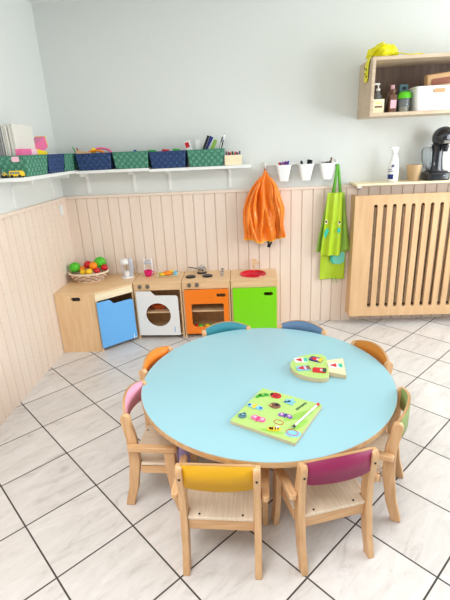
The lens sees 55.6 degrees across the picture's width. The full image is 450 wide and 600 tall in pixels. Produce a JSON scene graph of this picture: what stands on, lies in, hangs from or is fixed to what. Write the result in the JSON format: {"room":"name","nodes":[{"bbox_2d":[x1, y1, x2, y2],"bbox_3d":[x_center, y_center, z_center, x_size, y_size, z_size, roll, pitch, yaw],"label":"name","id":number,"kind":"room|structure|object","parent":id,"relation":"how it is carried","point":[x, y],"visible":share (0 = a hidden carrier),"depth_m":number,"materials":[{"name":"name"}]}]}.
{"room":"children's room","nodes":[
{"label":"children's room","id":0,"kind":"room"},
{"bbox_2d":[0,0,63,213],"bbox_3d":[-1.520,-0.032,0.970,0.138,2.554,5.750,-2,20,3],"label":"wall","id":1,"kind":"structure","parent":0,"point":[23,96],"depth_m":2.96,"materials":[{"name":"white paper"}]},
{"bbox_2d":[0,197,65,218],"bbox_3d":[-1.437,0.096,0.925,0.026,0.023,5.586,-2,20,3],"label":"trim","id":2,"kind":"structure","parent":1,"relation":"attached to","point":[4,215],"depth_m":2.96,"materials":[{"name":"beige wood"}]},
{"bbox_2d":[0,200,74,425],"bbox_3d":[-1.417,0.647,1.130,0.012,1.160,5.600,-2,20,3],"label":"wall paneling","id":3,"kind":"structure","parent":1,"relation":"attached to","point":[37,253],"depth_m":2.94,"materials":[{"name":"beige wood"}]},
{"bbox_2d":[0,170,79,207],"bbox_3d":[-1.268,-0.800,3.041,0.212,0.196,1.042,-2,20,3],"label":"wall shelf","id":4,"kind":"object","parent":1,"relation":"attached to","point":[13,182],"visible":0.87,"depth_m":2.75,"materials":[{"name":"white paint"}]},
{"bbox_2d":[1,173,9,177],"bbox_3d":[-1.316,-0.746,2.555,0.038,0.032,0.031,-4,20,-3],"label":"toy car","id":5,"kind":"object","parent":4,"relation":"on","point":[4,175],"visible":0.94,"depth_m":2.54,"materials":[{"name":"yellow plastic"}]},
{"bbox_2d":[9,170,24,177],"bbox_3d":[-1.242,-0.752,2.550,0.082,0.040,0.041,-1,20,5],"label":"toy car","id":6,"kind":"object","parent":4,"relation":"on","point":[20,173],"visible":1,"depth_m":2.54,"materials":[{"name":"yellow plastic"}]},
{"bbox_2d":[0,154,47,176],"bbox_3d":[-1.279,-0.858,2.726,0.193,0.124,0.299,-2,20,3],"label":"woven basket","id":7,"kind":"object","parent":4,"relation":"on","point":[31,165],"visible":0.9,"depth_m":2.60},
{"bbox_2d":[0,127,6,155],"bbox_3d":[-1.333,-0.941,2.694,0.008,0.290,0.250,-2,20,3],"label":"folder","id":8,"kind":"object","parent":7,"relation":"in","point":[1,136],"visible":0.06,"depth_m":2.56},
{"bbox_2d":[0,124,8,155],"bbox_3d":[-1.322,-0.948,2.704,0.009,0.295,0.250,-2,20,3],"label":"folder","id":9,"kind":"object","parent":7,"relation":"in","point":[0,124],"visible":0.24,"depth_m":2.57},
{"bbox_2d":[2,125,9,155],"bbox_3d":[-1.311,-0.947,2.705,0.009,0.291,0.250,-2,20,3],"label":"folder","id":10,"kind":"object","parent":7,"relation":"in","point":[2,125],"visible":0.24,"depth_m":2.57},
{"bbox_2d":[4,125,12,155],"bbox_3d":[-1.299,-0.944,2.702,0.008,0.287,0.250,-2,20,3],"label":"folder","id":11,"kind":"object","parent":7,"relation":"in","point":[5,127],"visible":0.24,"depth_m":2.57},
{"bbox_2d":[7,124,13,155],"bbox_3d":[-1.287,-0.952,2.710,0.009,0.295,0.250,-2,20,3],"label":"folder","id":12,"kind":"object","parent":7,"relation":"in","point":[7,124],"visible":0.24,"depth_m":2.57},
{"bbox_2d":[8,125,15,155],"bbox_3d":[-1.277,-0.949,2.708,0.009,0.291,0.250,-2,20,3],"label":"folder","id":13,"kind":"object","parent":7,"relation":"in","point":[8,125],"visible":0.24,"depth_m":2.57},
{"bbox_2d":[10,125,15,153],"bbox_3d":[-1.266,-0.947,2.706,0.009,0.287,0.250,-2,20,3],"label":"folder","id":14,"kind":"object","parent":7,"relation":"in","point":[10,125],"visible":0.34,"depth_m":2.56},
{"bbox_2d":[11,124,35,148],"bbox_3d":[-1.256,-0.949,2.700,0.009,0.295,0.250,-2,20,3],"label":"folder","id":15,"kind":"object","parent":7,"relation":"in","point":[22,134],"visible":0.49,"depth_m":2.66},
{"bbox_2d":[15,148,32,155],"bbox_3d":[-1.240,-0.906,2.636,0.054,0.054,0.114,-2,20,3],"label":"toy box","id":16,"kind":"object","parent":7,"relation":"in","point":[28,151],"visible":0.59,"depth_m":2.59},
{"bbox_2d":[32,149,37,154],"bbox_3d":[-1.236,-0.939,2.726,0.050,0.050,0.070,-2,20,3],"label":"toy box","id":17,"kind":"object","parent":7,"relation":"in","point":[34,151],"visible":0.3,"depth_m":2.72,"materials":[{"name":"pink cardboard"}]},
{"bbox_2d":[34,136,47,150],"bbox_3d":[-1.290,-1.049,2.917,0.074,0.135,0.226,-2,20,3],"label":"toy box","id":18,"kind":"object","parent":7,"relation":"in","point":[40,142],"visible":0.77,"depth_m":2.94,"materials":[{"name":"pink cardboard"}]},
{"bbox_2d":[37,149,47,154],"bbox_3d":[-1.237,-0.977,2.842,0.050,0.052,0.152,-2,20,3],"label":"toy box","id":19,"kind":"object","parent":7,"relation":"on","point":[39,152],"visible":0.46,"depth_m":2.82,"materials":[{"name":"yellow cardboard"}]},
{"bbox_2d":[47,154,63,173],"bbox_3d":[-1.268,-0.960,3.009,0.193,0.124,0.273,-2,20,3],"label":"woven basket","id":20,"kind":"object","parent":4,"relation":"on","point":[55,162],"visible":0.46,"depth_m":2.97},
{"bbox_2d":[64,153,78,170],"bbox_3d":[-1.258,-1.060,3.286,0.193,0.124,0.298,-2,20,3],"label":"woven basket","id":21,"kind":"object","parent":4,"relation":"on","point":[70,163],"visible":0.41,"depth_m":3.23,"materials":[{"name":"green fabric"}]},
{"bbox_2d":[59,205,63,214],"bbox_3d":[-1.332,-0.735,3.485,0.014,0.080,0.042,-2,20,3],"label":"light switch","id":22,"kind":"object","parent":1,"relation":"attached to","point":[60,206],"visible":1,"depth_m":3.47,"materials":[{"name":"white plastic"}]},
{"bbox_2d":[27,0,81,3],"bbox_3d":[0.649,-1.346,0.417,4.600,0.100,5.750,-2,20,3],"label":"ceiling","id":23,"kind":"structure","parent":0,"point":[30,1],"depth_m":3.08,"materials":[{"name":"white paint"}]},
{"bbox_2d":[0,317,449,599],"bbox_3d":[0.765,1.151,1.309,4.600,0.100,5.750,-2,20,3],"label":"floor","id":24,"kind":"structure","parent":0,"point":[69,530],"depth_m":1.86,"materials":[{"name":"tile"}]},
{"bbox_2d":[53,273,139,351],"bbox_3d":[-1.026,0.096,3.605,0.561,0.500,0.539,-2,20,3],"label":"base cabinet","id":25,"kind":"object","parent":24,"relation":"on","point":[94,316],"visible":0.97,"depth_m":3.41,"materials":[{"name":"brown wood"}]},
{"bbox_2d":[53,273,139,295],"bbox_3d":[-1.037,-0.134,3.530,0.560,0.016,0.525,-2,20,3],"label":"countertop","id":26,"kind":"structure","parent":25,"relation":"on","point":[110,282],"depth_m":3.45,"materials":[{"name":"brown wood"}]},
{"bbox_2d":[68,267,108,282],"bbox_3d":[-1.145,-0.208,3.604,0.336,0.082,0.252,-5,20,-7],"label":"wicker basket","id":27,"kind":"object","parent":26,"relation":"on","point":[94,277],"visible":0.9,"depth_m":3.52,"materials":[{"name":"wicker"}]},
{"bbox_2d":[69,262,80,272],"bbox_3d":[-1.257,-0.273,3.575,0.095,0.086,0.092,-2,20,3],"label":"vegetable","id":28,"kind":"object","parent":27,"relation":"in","point":[74,267],"visible":0.99,"depth_m":3.54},
{"bbox_2d":[84,260,90,268],"bbox_3d":[-1.158,-0.302,3.608,0.070,0.072,0.070,-2,20,3],"label":"fruit","id":29,"kind":"object","parent":27,"relation":"in","point":[86,264],"visible":0.84,"depth_m":3.58,"materials":[{"name":"red plastic"}]},
{"bbox_2d":[86,269,92,274],"bbox_3d":[-1.122,-0.236,3.526,0.056,0.058,0.056,-2,20,3],"label":"fruit","id":30,"kind":"object","parent":27,"relation":"on","point":[88,271],"visible":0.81,"depth_m":3.51,"materials":[{"name":"yellow plastic"}]},
{"bbox_2d":[89,262,96,268],"bbox_3d":[-1.098,-0.289,3.557,0.068,0.070,0.068,-2,20,3],"label":"fruit","id":31,"kind":"object","parent":27,"relation":"in","point":[92,265],"visible":0.94,"depth_m":3.54,"materials":[{"name":"orange plastic"}]},
{"bbox_2d":[94,257,105,267],"bbox_3d":[-1.057,-0.321,3.614,0.101,0.092,0.099,-2,20,3],"label":"vegetable","id":32,"kind":"object","parent":27,"relation":"in","point":[100,261],"visible":0.81,"depth_m":3.58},
{"bbox_2d":[101,264,107,270],"bbox_3d":[-1.015,-0.277,3.590,0.056,0.058,0.056,-2,20,3],"label":"fruit","id":33,"kind":"object","parent":27,"relation":"in","point":[104,267],"visible":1,"depth_m":3.57,"materials":[{"name":"red plastic"}]},
{"bbox_2d":[120,258,133,278],"bbox_3d":[-0.831,-0.273,3.622,0.108,0.163,0.095,-7,20,-11],"label":"coffee maker","id":34,"kind":"object","parent":26,"relation":"on","point":[127,274],"visible":1,"depth_m":3.60,"materials":[{"name":"white plastic"}]},
{"bbox_2d":[139,346,172,379],"bbox_3d":[-0.265,0.521,2.305,0.289,0.506,0.356,5,21,21],"label":"child chair","id":35,"kind":"object","parent":24,"relation":"on","point":[155,354],"visible":0.17,"depth_m":2.27,"materials":[{"name":"brown wood"}]},
{"bbox_2d":[120,380,197,510],"bbox_3d":[-0.301,0.640,1.976,0.289,0.506,0.356,-1,20,6],"label":"child chair","id":36,"kind":"object","parent":24,"relation":"on","point":[154,453],"visible":0.64,"depth_m":1.86,"materials":[{"name":"brown wood"}]},
{"bbox_2d":[133,271,185,338],"bbox_3d":[-0.540,0.046,3.681,0.394,0.500,0.330,-2,20,3],"label":"washing machine","id":37,"kind":"object","parent":24,"relation":"on","point":[167,291],"visible":0.96,"depth_m":3.56,"materials":[{"name":"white wood"}]},
{"bbox_2d":[143,258,152,274],"bbox_3d":[-0.661,-0.290,3.678,0.080,0.144,0.060,-2,20,3],"label":"mixer","id":38,"kind":"object","parent":37,"relation":"on","point":[146,262],"visible":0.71,"depth_m":3.66,"materials":[{"name":"white plastic"}]},
{"bbox_2d":[144,269,153,276],"bbox_3d":[-0.652,-0.227,3.639,0.078,0.050,0.068,13,25,37],"label":"cup","id":39,"kind":"object","parent":37,"relation":"on","point":[148,272],"visible":1,"depth_m":3.62,"materials":[{"name":"pink plastic"}]},
{"bbox_2d":[150,303,166,308],"bbox_3d":[-0.563,0.036,3.672,0.199,0.075,0.152,-2,20,3],"label":"folded cloth","id":40,"kind":"object","parent":37,"relation":"on","point":[156,305],"visible":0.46,"depth_m":3.62,"materials":[{"name":"orange fabric"}]},
{"bbox_2d":[133,271,184,284],"bbox_3d":[-0.550,-0.187,3.614,0.394,0.016,0.298,-2,20,3],"label":"countertop","id":41,"kind":"structure","parent":37,"relation":"on","point":[141,279],"depth_m":3.54,"materials":[{"name":"brown wood"}]},
{"bbox_2d":[147,301,180,312],"bbox_3d":[-0.538,0.060,3.713,0.364,0.012,0.258,-2,20,3],"label":"shelf","id":42,"kind":"object","parent":37,"relation":"attached to","point":[150,310],"depth_m":3.62,"materials":[{"name":"brown wood"}]},
{"bbox_2d":[157,272,178,276],"bbox_3d":[-0.487,-0.215,3.646,0.184,0.009,0.120,-3,20,0],"label":"tray","id":43,"kind":"object","parent":37,"relation":"on","point":[172,274],"visible":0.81,"depth_m":3.63,"materials":[{"name":"beige wood"}]},
{"bbox_2d":[163,271,171,274],"bbox_3d":[-0.491,-0.229,3.635,0.088,0.035,0.070,-2,20,3],"label":"food","id":44,"kind":"object","parent":43,"relation":"on","point":[164,272],"visible":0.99,"depth_m":3.61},
{"bbox_2d":[181,268,231,336],"bbox_3d":[-0.143,0.017,3.664,0.394,0.531,0.314,-2,20,3],"label":"oven","id":45,"kind":"object","parent":24,"relation":"on","point":[206,295],"visible":0.92,"depth_m":3.53,"materials":[{"name":"brown wood"}]},
{"bbox_2d":[188,265,205,272],"bbox_3d":[-0.239,-0.271,3.659,0.154,0.062,0.076,-2,20,3],"label":"saucepan","id":46,"kind":"object","parent":45,"relation":"on","point":[201,269],"visible":1,"depth_m":3.63,"materials":[{"name":"metal"}]},
{"bbox_2d":[181,270,230,282],"bbox_3d":[-0.153,-0.199,3.595,0.394,0.016,0.298,-2,20,3],"label":"countertop","id":47,"kind":"structure","parent":45,"relation":"on","point":[216,277],"depth_m":3.53,"materials":[{"name":"brown wood"}]},
{"bbox_2d":[192,303,223,311],"bbox_3d":[-0.141,0.048,3.694,0.364,0.012,0.258,-2,20,3],"label":"shelf","id":48,"kind":"object","parent":45,"relation":"attached to","point":[195,307],"depth_m":3.63,"materials":[{"name":"brown wood"}]},
{"bbox_2d":[171,455,269,579],"bbox_3d":[-0.008,0.748,1.638,0.356,0.506,0.289,-1,20,6],"label":"child chair","id":49,"kind":"object","parent":24,"relation":"on","point":[210,495],"visible":0.96,"depth_m":1.56,"materials":[{"name":"brown wood"}]},
{"bbox_2d":[202,321,250,336],"bbox_3d":[0.028,0.412,2.574,0.356,0.506,0.289,-5,20,-6],"label":"child chair","id":50,"kind":"object","parent":24,"relation":"on","point":[224,326],"visible":0.14,"depth_m":2.60,"materials":[{"name":"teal wood"}]},
{"bbox_2d":[230,259,277,327],"bbox_3d":[0.247,-0.027,3.634,0.384,0.600,0.313,-2,20,3],"label":"sink","id":51,"kind":"object","parent":24,"relation":"on","point":[254,292],"visible":0.96,"depth_m":3.50,"materials":[{"name":"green wood"}]},
{"bbox_2d":[240,270,265,277],"bbox_3d":[0.235,-0.195,3.583,0.224,0.063,0.213,-2,20,3],"label":"basin","id":52,"kind":"object","parent":51,"relation":"in","point":[243,273],"depth_m":3.64,"materials":[{"name":"red plastic"}]},
{"bbox_2d":[230,268,277,281],"bbox_3d":[0.239,-0.210,3.576,0.384,0.016,0.298,-2,20,3],"label":"countertop","id":53,"kind":"structure","parent":51,"relation":"on","point":[271,274],"depth_m":3.49,"materials":[{"name":"brown wood"}]},
{"bbox_2d":[252,259,258,269],"bbox_3d":[0.263,-0.292,3.630,0.060,0.100,0.076,-2,20,3],"label":"faucet","id":54,"kind":"object","parent":53,"relation":"on","point":[253,260],"depth_m":3.64,"materials":[{"name":"brown wood"}]},
{"bbox_2d":[141,328,397,516],"bbox_3d":[0.205,0.587,2.129,1.184,0.460,1.184,-2,20,3],"label":"round table","id":55,"kind":"object","parent":24,"relation":"on","point":[191,395],"visible":0.87,"depth_m":1.91,"materials":[{"name":"blue laminate"}]},
{"bbox_2d":[230,388,321,445],"bbox_3d":[0.214,0.466,1.750,0.283,0.020,0.280,10,23,31],"label":"puzzle","id":56,"kind":"object","parent":55,"relation":"on","point":[272,414],"visible":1,"depth_m":1.73,"materials":[{"name":"green wood"}]},
{"bbox_2d":[292,403,319,428],"bbox_3d":[0.326,0.462,1.714,0.011,0.011,0.200,14,25,39],"label":"wand","id":57,"kind":"object","parent":56,"relation":"on","point":[317,404],"visible":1,"depth_m":1.71,"materials":[{"name":"white plastic"}]},
{"bbox_2d":[290,354,345,382],"bbox_3d":[0.453,0.329,2.092,0.265,0.027,0.250,0,20,8],"label":"puzzle","id":58,"kind":"object","parent":55,"relation":"on","point":[311,367],"visible":1,"depth_m":2.06,"materials":[{"name":"wood"}]},
{"bbox_2d":[277,320,326,335],"bbox_3d":[0.426,0.403,2.547,0.356,0.506,0.289,7,22,25],"label":"child chair","id":59,"kind":"object","parent":24,"relation":"on","point":[302,325],"visible":0.1,"depth_m":2.57,"materials":[{"name":"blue wood"}]},
{"bbox_2d":[271,447,378,576],"bbox_3d":[0.385,0.723,1.656,0.356,0.506,0.289,-7,20,-12],"label":"child chair","id":60,"kind":"object","parent":24,"relation":"on","point":[323,489],"visible":0.93,"depth_m":1.58,"materials":[{"name":"brown wood"}]},
{"bbox_2d":[351,340,392,432],"bbox_3d":[0.681,0.489,2.272,0.289,0.506,0.356,-9,21,-18],"label":"child chair","id":61,"kind":"object","parent":24,"relation":"on","point":[376,351],"visible":0.18,"depth_m":2.23,"materials":[{"name":"brown wood"}]},
{"bbox_2d":[360,387,410,522],"bbox_3d":[0.647,0.631,1.879,0.289,0.506,0.356,6,21,23],"label":"child chair","id":62,"kind":"object","parent":24,"relation":"on","point":[387,444],"visible":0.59,"depth_m":1.75,"materials":[{"name":"brown wood"}]},
{"bbox_2d":[32,0,449,195],"bbox_3d":[0.800,-1.045,3.503,4.312,2.554,0.138,-2,20,3],"label":"wall","id":63,"kind":"structure","parent":0,"point":[279,78],"depth_m":3.25,"materials":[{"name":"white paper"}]},
{"bbox_2d":[75,167,151,193],"bbox_3d":[-0.864,-0.949,3.413,0.571,0.190,0.212,-2,20,3],"label":"wall shelf","id":64,"kind":"object","parent":63,"relation":"attached to","point":[130,171],"visible":0.89,"depth_m":3.30,"materials":[{"name":"white paint"}]},
{"bbox_2d":[75,152,115,170],"bbox_3d":[-1.006,-1.092,3.361,0.278,0.124,0.193,-2,20,3],"label":"woven basket","id":65,"kind":"object","parent":64,"relation":"on","point":[87,161],"visible":0.88,"depth_m":3.28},
{"bbox_2d":[76,151,90,153],"bbox_3d":[-1.097,-1.139,3.316,0.120,0.045,0.010,-2,20,3],"label":"wooden spatula","id":66,"kind":"object","parent":65,"relation":"on","point":[77,152],"visible":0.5,"depth_m":3.31,"materials":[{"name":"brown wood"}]},
{"bbox_2d":[88,150,104,152],"bbox_3d":[-1.004,-1.147,3.314,0.155,0.039,0.016,-2,20,3],"label":"ring","id":67,"kind":"object","parent":65,"relation":"in","point":[90,150],"visible":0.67,"depth_m":3.31,"materials":[{"name":"plastic"}]},
{"bbox_2d":[91,147,111,152],"bbox_3d":[-0.973,-1.167,3.343,0.187,0.055,0.018,-2,20,3],"label":"ring","id":68,"kind":"object","parent":65,"relation":"in","point":[97,148],"visible":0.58,"depth_m":3.33,"materials":[{"name":"pink plastic"}]},
{"bbox_2d":[112,151,151,168],"bbox_3d":[-0.717,-1.100,3.347,0.278,0.124,0.193,-2,20,3],"label":"woven basket","id":69,"kind":"object","parent":64,"relation":"on","point":[130,159],"visible":0.92,"depth_m":3.26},
{"bbox_2d":[149,164,250,189],"bbox_3d":[-0.185,-0.965,3.382,0.783,0.181,0.212,-2,20,3],"label":"wall shelf","id":70,"kind":"object","parent":63,"relation":"attached to","point":[167,170],"visible":0.97,"depth_m":3.27,"materials":[{"name":"white paint"}]},
{"bbox_2d":[149,150,187,168],"bbox_3d":[-0.433,-1.100,3.337,0.283,0.124,0.193,-2,20,3],"label":"woven basket","id":71,"kind":"object","parent":70,"relation":"on","point":[179,158],"visible":0.94,"depth_m":3.25,"materials":[{"name":"blue fabric"}]},
{"bbox_2d":[187,148,224,166],"bbox_3d":[-0.143,-1.109,3.323,0.283,0.124,0.193,-2,20,3],"label":"woven basket","id":72,"kind":"object","parent":70,"relation":"on","point":[200,157],"visible":0.99,"depth_m":3.24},
{"bbox_2d":[184,140,192,153],"bbox_3d":[-0.272,-1.157,3.318,0.089,0.158,0.021,-2,20,1],"label":"picture book","id":73,"kind":"object","parent":72,"relation":"in","point":[187,144],"visible":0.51,"depth_m":3.30,"materials":[{"name":"paper"}]},
{"bbox_2d":[196,139,199,149],"bbox_3d":[-0.208,-1.167,3.319,0.043,0.152,0.011,-2,20,3],"label":"picture book","id":74,"kind":"object","parent":72,"relation":"in","point":[197,140],"visible":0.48,"depth_m":3.30,"materials":[{"name":"paper"}]},
{"bbox_2d":[203,135,209,148],"bbox_3d":[-0.156,-1.179,3.281,0.089,0.163,0.010,1,20,9],"label":"picture book","id":75,"kind":"object","parent":72,"relation":"in","point":[208,136],"visible":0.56,"depth_m":3.26,"materials":[{"name":"paper"}]},
{"bbox_2d":[205,136,213,148],"bbox_3d":[-0.139,-1.188,3.298,0.110,0.151,0.010,0,20,8],"label":"picture book","id":76,"kind":"object","parent":72,"relation":"in","point":[210,137],"visible":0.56,"depth_m":3.28,"materials":[{"name":"paper"}]},
{"bbox_2d":[210,139,217,148],"bbox_3d":[-0.100,-1.174,3.323,0.092,0.146,0.009,1,20,9],"label":"picture book","id":77,"kind":"object","parent":72,"relation":"in","point":[215,140],"visible":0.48,"depth_m":3.31,"materials":[{"name":"green paper"}]},
{"bbox_2d":[225,154,241,165],"bbox_3d":[0.065,-1.084,3.302,0.128,0.074,0.140,-2,20,3],"label":"pencil box","id":78,"kind":"object","parent":70,"relation":"on","point":[229,159],"visible":0.98,"depth_m":3.24,"materials":[{"name":"brown wood"}]},
{"bbox_2d":[64,182,449,198],"bbox_3d":[0.802,-0.915,3.462,4.312,0.023,0.026,-2,20,3],"label":"trim","id":79,"kind":"structure","parent":63,"relation":"attached to","point":[350,185],"depth_m":3.49,"materials":[{"name":"beige wood"}]},
{"bbox_2d":[65,184,449,320],"bbox_3d":[0.834,-0.364,3.666,4.300,1.160,0.012,-2,20,3],"label":"wall paneling","id":80,"kind":"structure","parent":63,"relation":"attached to","point":[178,232],"depth_m":3.65,"materials":[{"name":"beige wood"}]},
{"bbox_2d":[263,159,337,169],"bbox_3d":[0.600,-1.074,3.390,0.590,0.053,0.064,-2,20,3],"label":"hook rail","id":81,"kind":"object","parent":63,"relation":"attached to","point":[336,160],"visible":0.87,"depth_m":3.41,"materials":[{"name":"white paint"}]},
{"bbox_2d":[243,168,285,247],"bbox_3d":[0.320,-0.741,3.466,0.357,0.646,0.144,0,20,8],"label":"smock","id":82,"kind":"object","parent":81,"relation":"hanging from","point":[263,210],"visible":1,"depth_m":3.45,"materials":[{"name":"orange fabric"}]},
{"bbox_2d":[275,164,291,180],"bbox_3d":[0.463,-1.013,3.380,0.124,0.136,0.115,-2,20,3],"label":"wall pot","id":83,"kind":"object","parent":81,"relation":"hanging from","point":[283,171],"visible":0.81,"depth_m":3.34,"materials":[{"name":"white plastic"}]},
{"bbox_2d":[297,162,314,179],"bbox_3d":[0.636,-1.018,3.371,0.124,0.136,0.115,-2,20,3],"label":"wall pot","id":84,"kind":"object","parent":81,"relation":"hanging from","point":[305,170],"visible":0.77,"depth_m":3.33,"materials":[{"name":"white plastic"}]},
{"bbox_2d":[318,161,335,179],"bbox_3d":[0.800,-1.022,3.363,0.124,0.136,0.115,-2,20,3],"label":"wall pot","id":85,"kind":"object","parent":81,"relation":"hanging from","point":[326,169],"visible":0.94,"depth_m":3.32,"materials":[{"name":"white plastic"}]},
{"bbox_2d":[316,164,348,282],"bbox_3d":[0.899,-0.609,3.509,0.290,0.990,0.092,-2,20,3],"label":"apron","id":86,"kind":"object","parent":81,"relation":"hanging from","point":[333,239],"visible":1,"depth_m":3.53,"materials":[{"name":"green fabric"}]},
{"bbox_2d":[345,192,449,315],"bbox_3d":[1.614,-0.376,3.554,1.132,1.019,0.135,-2,20,3],"label":"radiator cover","id":87,"kind":"object","parent":63,"relation":"attached to","point":[362,206],"visible":1,"depth_m":3.50,"materials":[{"name":"brown wood"}]},
{"bbox_2d":[350,178,449,190],"bbox_3d":[1.579,-0.903,3.336,1.148,0.070,0.217,-2,20,3],"label":"shelf","id":88,"kind":"object","parent":63,"relation":"attached to","point":[361,184],"visible":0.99,"depth_m":3.25,"materials":[{"name":"brown wood"}]},
{"bbox_2d":[387,147,398,181],"bbox_3d":[1.298,-1.043,3.281,0.081,0.256,0.056,-2,20,3],"label":"spray bottle","id":89,"kind":"object","parent":88,"relation":"on","point":[393,169],"visible":1,"depth_m":3.27,"materials":[{"name":"white plastic"}]},
{"bbox_2d":[407,164,421,180],"bbox_3d":[1.461,-0.986,3.306,0.112,0.117,0.112,-2,20,3],"label":"tumbler","id":90,"kind":"object","parent":88,"relation":"on","point":[413,170],"visible":1,"depth_m":3.27,"materials":[{"name":"gold metal"}]},
{"bbox_2d":[421,126,449,180],"bbox_3d":[1.612,-1.111,3.245,0.196,0.381,0.171,-2,20,3],"label":"coffee machine","id":91,"kind":"object","parent":88,"relation":"on","point":[431,157],"visible":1,"depth_m":3.23,"materials":[{"name":"black plastic"}]},
{"bbox_2d":[357,52,449,119],"bbox_3d":[1.492,-1.523,3.050,0.978,0.370,0.342,-2,20,3],"label":"upper cabinet","id":92,"kind":"object","parent":63,"relation":"attached to","point":[396,70],"visible":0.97,"depth_m":3.12,"materials":[{"name":"grey wood"}]},
{"bbox_2d":[374,83,381,98],"bbox_3d":[1.106,-1.459,3.097,0.058,0.206,0.056,-2,20,3],"label":"pump bottle","id":93,"kind":"object","parent":92,"relation":"on","point":[377,95],"visible":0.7,"depth_m":3.07,"materials":[{"name":"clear plastic"}]},
{"bbox_2d":[373,99,383,112],"bbox_3d":[1.077,-1.369,3.023,0.076,0.090,0.071,-2,20,3],"label":"carton","id":94,"kind":"object","parent":92,"relation":"on","point":[378,105],"visible":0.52,"depth_m":2.99,"materials":[{"name":"beige cardboard"}]},
{"bbox_2d":[387,85,396,111],"bbox_3d":[1.216,-1.461,3.113,0.052,0.190,0.038,-2,20,3],"label":"bottle","id":95,"kind":"object","parent":92,"relation":"on","point":[392,86],"visible":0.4,"depth_m":3.08,"materials":[{"name":"plastic"}]},
{"bbox_2d":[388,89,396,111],"bbox_3d":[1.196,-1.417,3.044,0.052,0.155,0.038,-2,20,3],"label":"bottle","id":96,"kind":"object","parent":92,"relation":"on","point":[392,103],"visible":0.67,"depth_m":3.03,"materials":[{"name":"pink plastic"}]},
{"bbox_2d":[364,42,422,82],"bbox_3d":[1.155,-1.653,2.966,0.347,0.242,0.235,-2,20,3],"label":"bag","id":97,"kind":"object","parent":92,"relation":"on","point":[381,49],"visible":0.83,"depth_m":2.89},
{"bbox_2d":[396,84,407,111],"bbox_3d":[1.294,-1.467,3.118,0.056,0.190,0.041,-2,20,3],"label":"carton","id":98,"kind":"object","parent":92,"relation":"on","point":[404,87],"visible":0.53,"depth_m":3.08,"materials":[{"name":"teal cardboard"}]},
{"bbox_2d":[398,91,411,111],"bbox_3d":[1.276,-1.409,3.040,0.094,0.135,0.094,-2,20,3],"label":"jar","id":99,"kind":"object","parent":92,"relation":"on","point":[404,97],"visible":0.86,"depth_m":3.01,"materials":[{"name":"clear plastic"}]},
{"bbox_2d":[408,85,449,110],"bbox_3d":[1.462,-1.432,3.051,0.288,0.156,0.224,-2,20,3],"label":"storage bin","id":100,"kind":"object","parent":92,"relation":"in","point":[436,97],"visible":0.76,"depth_m":2.96,"materials":[{"name":"white plastic"}]},
{"bbox_2d":[424,72,449,85],"bbox_3d":[1.525,-1.516,3.010,0.237,0.177,0.074,-2,20,3],"label":"paper package","id":101,"kind":"object","parent":100,"relation":"in","point":[443,78],"visible":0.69,"depth_m":2.97},
{"bbox_2d":[367,202,449,305],"bbox_3d":[1.631,-0.376,3.580,1.020,0.890,0.084,-2,20,3],"label":"radiator","id":102,"kind":"object","parent":63,"relation":"attached to","point":[413,204],"visible":0.25,"depth_m":3.54,"materials":[{"name":"brown metal"}]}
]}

